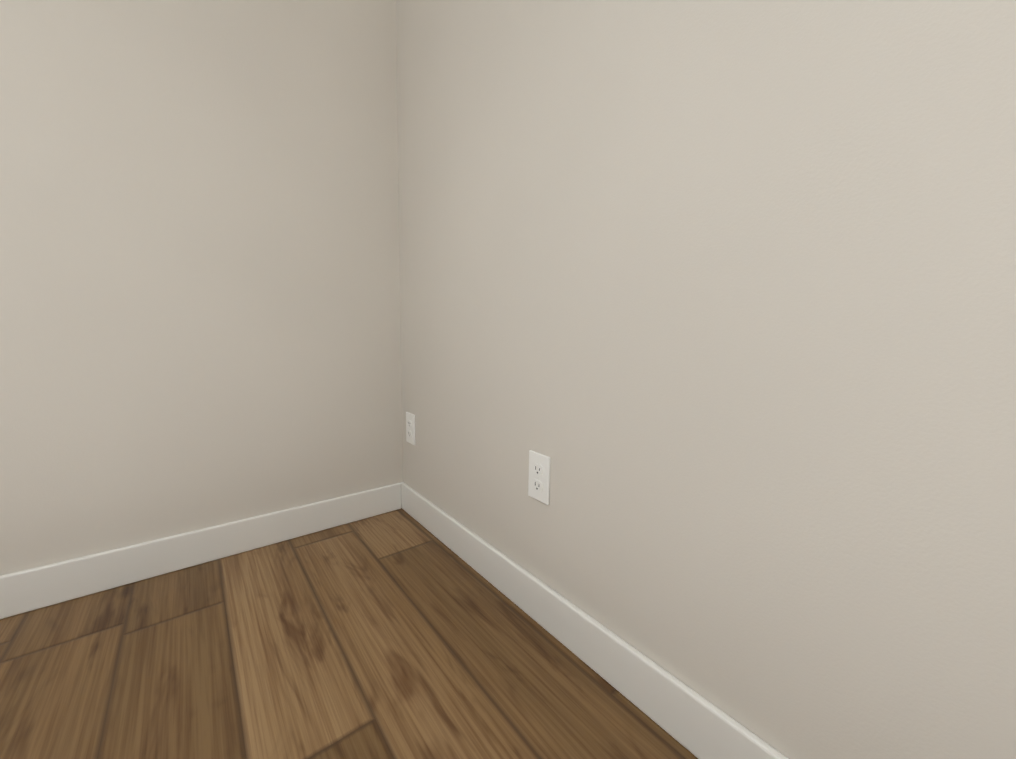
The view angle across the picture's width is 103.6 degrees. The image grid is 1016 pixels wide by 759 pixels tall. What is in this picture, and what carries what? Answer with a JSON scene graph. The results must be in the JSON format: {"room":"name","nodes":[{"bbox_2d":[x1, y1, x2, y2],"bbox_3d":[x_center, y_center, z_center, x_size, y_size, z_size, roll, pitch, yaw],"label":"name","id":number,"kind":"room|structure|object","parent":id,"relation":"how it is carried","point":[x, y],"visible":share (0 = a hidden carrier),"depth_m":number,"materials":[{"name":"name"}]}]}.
{"room":"empty room","nodes":[
{"label":"empty room","id":0,"kind":"room"},
{"bbox_2d":[0,0,402,575],"bbox_3d":[-1.763,-0.606,0.442,3.640,2.440,0.120,-4,9,-38],"label":"wall","id":1,"kind":"structure","parent":0,"point":[200,314],"depth_m":1.11,"materials":[{"name":"paint"}]},
{"bbox_2d":[0,483,400,618],"bbox_3d":[-1.740,0.560,0.529,3.372,0.105,0.014,-4,9,-38],"label":"baseboard","id":2,"kind":"structure","parent":1,"relation":"attached to","point":[27,590],"depth_m":1.15,"materials":[{"name":"white wood"}]},
{"bbox_2d":[0,508,697,758],"bbox_3d":[-0.584,0.854,-0.899,3.640,0.100,3.970,-4,9,-38],"label":"floor","id":3,"kind":"structure","parent":0,"point":[401,633],"depth_m":0.83,"materials":[{"name":"brown wood"}]},
{"bbox_2d":[396,0,1015,758],"bbox_3d":[0.813,-0.515,0.042,0.120,2.440,3.730,-4,9,-38],"label":"wall","id":4,"kind":"structure","parent":0,"point":[708,306],"depth_m":0.58,"materials":[{"name":"paint"}]},
{"bbox_2d":[406,412,414,444],"bbox_3d":[-0.364,0.183,1.491,0.009,0.115,0.070,-4,9,-38],"label":"electrical outlet","id":5,"kind":"object","parent":4,"relation":"attached to","point":[410,427],"visible":1,"depth_m":1.48,"materials":[{"name":"white plastic"}]},
{"bbox_2d":[528,450,550,504],"bbox_3d":[0.072,0.231,0.945,0.009,0.115,0.070,-4,9,-38],"label":"electrical outlet","id":6,"kind":"object","parent":4,"relation":"attached to","point":[539,479],"visible":1,"depth_m":0.94,"materials":[{"name":"white plastic"}]},
{"bbox_2d":[401,482,788,758],"bbox_3d":[0.742,0.648,0.139,0.014,0.105,3.730,-4,9,-38],"label":"baseboard","id":7,"kind":"structure","parent":4,"relation":"attached to","point":[696,724],"depth_m":0.80,"materials":[{"name":"white wood"}]}
]}

